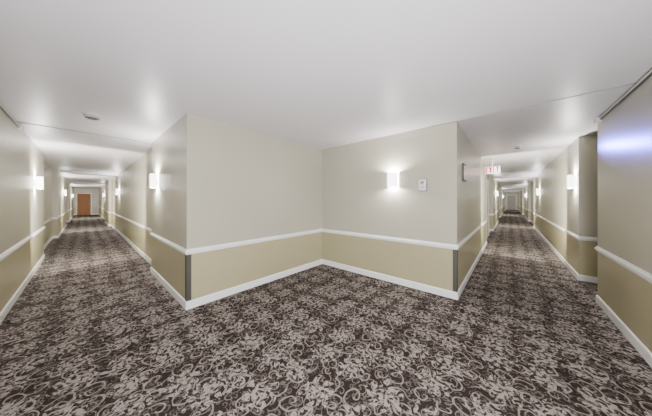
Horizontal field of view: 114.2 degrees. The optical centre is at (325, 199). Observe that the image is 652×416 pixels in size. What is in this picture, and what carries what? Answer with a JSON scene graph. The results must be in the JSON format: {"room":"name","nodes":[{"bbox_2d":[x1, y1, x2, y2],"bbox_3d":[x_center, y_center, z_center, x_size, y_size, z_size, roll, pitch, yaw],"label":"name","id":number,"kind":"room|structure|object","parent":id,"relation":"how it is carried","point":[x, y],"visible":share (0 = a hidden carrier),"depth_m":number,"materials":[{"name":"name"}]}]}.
{"room":"hotel corridor","nodes":[
{"label":"hotel corridor","id":0,"kind":"room"},
{"bbox_2d":[0,109,72,312],"bbox_3d":[-11.453,0.119,9.004,31.100,2.550,0.220,0,0,41],"label":"wall","id":1,"kind":"structure","parent":0,"point":[24,208],"depth_m":3.29,"materials":[{"name":"paint"}]},
{"bbox_2d":[0,104,23,130],"bbox_3d":[-2.152,-1.056,1.070,6.350,0.049,0.045,0,0,41],"label":"cable raceway","id":2,"kind":"object","parent":1,"relation":"attached to","point":[2,108],"visible":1,"depth_m":2.71,"materials":[{"name":"white plastic"}]},
{"bbox_2d":[0,214,73,323],"bbox_3d":[-11.416,1.343,9.047,30.900,0.102,0.134,0,0,41],"label":"baseboard","id":3,"kind":"structure","parent":1,"relation":"attached to","point":[6,309],"depth_m":3.29,"materials":[{"name":"white wood"}]},
{"bbox_2d":[0,207,73,261],"bbox_3d":[-11.413,0.663,9.050,30.900,0.071,0.142,0,0,41],"label":"trim","id":4,"kind":"structure","parent":1,"relation":"attached to","point":[8,252],"depth_m":3.29,"materials":[{"name":"white wood"}]},
{"bbox_2d":[34,176,43,188],"bbox_3d":[-5.620,-0.336,4.130,0.140,0.240,0.100,0,0,41],"label":"wall sconce","id":5,"kind":"object","parent":1,"relation":"attached to","point":[39,181],"visible":1,"depth_m":4.09,"materials":[{"name":"white glass"}]},
{"bbox_2d":[66,182,104,183],"bbox_3d":[-15.100,-1.071,13.305,0.250,0.070,1.710,0,0,41],"label":"trim","id":6,"kind":"structure","parent":1,"relation":"attached to","point":[66,182],"depth_m":13.25,"materials":[{"name":"paint"}]},
{"bbox_2d":[58,170,117,175],"bbox_3d":[-9.522,-1.071,8.442,0.250,0.070,1.710,0,0,41],"label":"trim","id":7,"kind":"structure","parent":1,"relation":"attached to","point":[59,171],"depth_m":8.34,"materials":[{"name":"paint"}]},
{"bbox_2d":[73,188,98,213],"bbox_3d":[-22.541,0.119,19.873,0.100,2.550,1.790,0,0,41],"label":"wall","id":8,"kind":"structure","parent":0,"point":[95,192],"depth_m":20.12,"materials":[{"name":"paint"}]},
{"bbox_2d":[76,193,91,214],"bbox_3d":[-22.567,0.369,19.676,0.120,2.050,0.980,0,0,41],"label":"door","id":9,"kind":"structure","parent":8,"relation":"in","point":[83,200],"depth_m":19.68,"materials":[{"name":"brown wood"}]},
{"bbox_2d":[99,113,186,298],"bbox_3d":[-11.881,0.119,11.633,27.000,2.550,0.200,0,0,41],"label":"wall","id":10,"kind":"structure","parent":0,"point":[162,209],"depth_m":3.66,"materials":[{"name":"paint"}]},
{"bbox_2d":[16,121,149,142],"bbox_3d":[-3.872,-1.102,3.529,0.025,0.008,1.490,0,0,41],"label":"trim","id":11,"kind":"structure","parent":10,"relation":"attached to","point":[16,121],"depth_m":3.39,"materials":[{"name":"white paint"}]},
{"bbox_2d":[150,174,157,187],"bbox_3d":[-3.025,-0.336,3.712,0.140,0.240,0.100,0,0,41],"label":"wall sconce","id":12,"kind":"object","parent":10,"relation":"attached to","point":[153,177],"visible":1,"depth_m":3.67,"materials":[{"name":"white glass"}]},
{"bbox_2d":[187,113,321,299],"bbox_3d":[-0.932,0.119,3.725,0.100,2.550,2.670,0,0,41],"label":"wall","id":13,"kind":"structure","parent":0,"point":[243,184],"depth_m":3.27,"materials":[{"name":"paint"}]},
{"bbox_2d":[185,254,190,301],"bbox_3d":[-1.777,0.995,2.721,0.064,0.590,0.054,0,0,41],"label":"guard","id":14,"kind":"object","parent":13,"relation":"attached to","point":[187,257],"visible":0.96,"depth_m":2.70,"materials":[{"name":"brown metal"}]},
{"bbox_2d":[99,210,504,309],"bbox_3d":[1.910,1.343,25.431,29.454,0.102,39.154,0,0,41],"label":"baseboard","id":15,"kind":"structure","parent":13,"relation":"attached to","point":[196,302],"depth_m":3.46,"materials":[{"name":"white wood"}]},
{"bbox_2d":[0,210,651,415],"bbox_3d":[2.371,1.444,23.870,32.800,0.100,41.500,0,0,41],"label":"floor","id":16,"kind":"structure","parent":0,"point":[93,331],"depth_m":2.02,"materials":[{"name":"carpet"}]},
{"bbox_2d":[0,0,651,191],"bbox_3d":[2.371,-1.153,23.870,32.800,0.106,41.500,0,0,41],"label":"ceiling","id":17,"kind":"structure","parent":0,"point":[320,74],"depth_m":1.80,"materials":[{"name":"paint"}]},
{"bbox_2d":[82,112,101,119],"bbox_3d":[-3.044,-1.081,2.747,0.170,0.050,0.170,0,0,41],"label":"smoke detector","id":18,"kind":"object","parent":17,"relation":"attached to","point":[91,116],"visible":1,"depth_m":2.71,"materials":[{"name":"white plastic"}]},
{"bbox_2d":[485,157,499,173],"bbox_3d":[4.278,-0.890,5.424,0.310,0.420,0.100,0,0,41],"label":"exit sign","id":19,"kind":"object","parent":17,"relation":"hanging from","point":[494,169],"visible":0.99,"depth_m":5.41,"materials":[{"name":"white plastic"}]},
{"bbox_2d":[322,121,456,290],"bbox_3d":[0.870,0.119,3.858,2.640,2.550,0.100,0,0,41],"label":"wall","id":20,"kind":"structure","parent":0,"point":[356,196],"depth_m":3.55,"materials":[{"name":"paint"}]},
{"bbox_2d":[387,172,396,186],"bbox_3d":[1.109,-0.336,3.517,0.140,0.240,0.100,0,0,41],"label":"wall sconce","id":21,"kind":"object","parent":20,"relation":"attached to","point":[392,176],"visible":1,"depth_m":3.47,"materials":[{"name":"white glass"}]},
{"bbox_2d":[419,179,426,190],"bbox_3d":[1.478,-0.231,3.232,0.124,0.190,0.046,0,0,41],"label":"fire alarm","id":22,"kind":"object","parent":20,"relation":"attached to","point":[422,182],"visible":1,"depth_m":3.21,"materials":[{"name":"grey plastic"}]},
{"bbox_2d":[453,250,457,291],"bbox_3d":[1.833,0.995,2.990,0.054,0.590,0.064,0,0,41],"label":"guard","id":23,"kind":"object","parent":20,"relation":"attached to","point":[455,252],"visible":0.91,"depth_m":2.97,"materials":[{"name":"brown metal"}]},
{"bbox_2d":[458,83,636,120],"bbox_3d":[2.379,-1.103,2.470,1.460,0.007,0.010,0,0,41],"label":"trim","id":24,"kind":"structure","parent":20,"relation":"attached to","point":[632,83],"depth_m":2.33,"materials":[{"name":"white paint"}]},
{"bbox_2d":[457,122,504,289],"bbox_3d":[13.799,0.119,16.845,0.220,2.550,36.670,0,0,41],"label":"wall","id":25,"kind":"structure","parent":0,"point":[472,193],"depth_m":4.07,"materials":[{"name":"paint"}]},
{"bbox_2d":[100,205,503,254],"bbox_3d":[1.910,0.663,25.425,29.462,0.071,39.162,0,0,41],"label":"trim","id":26,"kind":"structure","parent":25,"relation":"attached to","point":[402,240],"depth_m":3.45,"materials":[{"name":"white wood"}]},
{"bbox_2d":[462,163,465,181],"bbox_3d":[2.216,-0.436,3.375,0.024,0.280,0.260,0,0,41],"label":"wall plaque","id":27,"kind":"object","parent":25,"relation":"attached to","point":[463,164],"visible":1,"depth_m":3.29,"materials":[{"name":"grey plastic"}]},
{"bbox_2d":[487,180,490,236],"bbox_3d":[6.039,0.334,7.869,0.120,2.120,1.060,0,0,41],"label":"door","id":28,"kind":"structure","parent":25,"relation":"in","point":[487,180],"depth_m":7.85,"materials":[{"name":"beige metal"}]},
{"bbox_2d":[505,192,517,208],"bbox_3d":[26.448,0.119,30.075,1.660,2.550,0.100,0,0,41],"label":"wall","id":29,"kind":"structure","parent":0,"point":[506,193],"depth_m":29.90,"materials":[{"name":"paint"}]},
{"bbox_2d":[506,195,515,209],"bbox_3d":[26.361,0.334,30.006,1.060,2.120,0.120,0,0,41],"label":"door","id":30,"kind":"structure","parent":29,"relation":"in","point":[510,199],"depth_m":30.04,"materials":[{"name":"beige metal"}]},
{"bbox_2d":[518,69,651,352],"bbox_3d":[14.143,0.119,13.786,1.400,2.550,40.830,0,0,41],"label":"wall","id":31,"kind":"structure","parent":0,"point":[610,201],"depth_m":2.48,"materials":[{"name":"paint"}]},
{"bbox_2d":[501,186,524,187],"bbox_3d":[14.931,-1.046,16.866,1.700,0.120,0.250,0,0,41],"label":"trim","id":32,"kind":"structure","parent":31,"relation":"attached to","point":[502,186],"depth_m":16.79,"materials":[{"name":"paint"}]},
{"bbox_2d":[494,174,537,178],"bbox_3d":[8.491,-1.046,9.479,1.700,0.120,0.250,0,0,41],"label":"trim","id":33,"kind":"structure","parent":31,"relation":"attached to","point":[528,175],"depth_m":9.35,"materials":[{"name":"paint"}]},
{"bbox_2d":[567,175,575,187],"bbox_3d":[4.492,-0.336,3.858,0.100,0.240,0.140,0,0,41],"label":"wall sconce","id":34,"kind":"object","parent":31,"relation":"attached to","point":[571,179],"visible":1,"depth_m":3.81,"materials":[{"name":"white glass"}]},
{"bbox_2d":[518,209,651,367],"bbox_3d":[14.100,1.343,13.823,1.314,0.102,40.630,0,0,41],"label":"baseboard","id":35,"kind":"structure","parent":31,"relation":"attached to","point":[638,345],"depth_m":2.44,"materials":[{"name":"white wood"}]},
{"bbox_2d":[518,204,651,282],"bbox_3d":[14.097,0.663,13.826,1.322,0.071,40.630,0,0,41],"label":"trim","id":36,"kind":"structure","parent":31,"relation":"attached to","point":[643,274],"depth_m":2.46,"materials":[{"name":"white wood"}]},
{"bbox_2d":[594,70,651,123],"bbox_3d":[1.976,-1.056,0.931,0.045,0.049,5.160,0,0,41],"label":"cable raceway","id":37,"kind":"object","parent":31,"relation":"attached to","point":[647,76],"visible":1,"depth_m":2.14,"materials":[{"name":"white plastic"}]}
]}

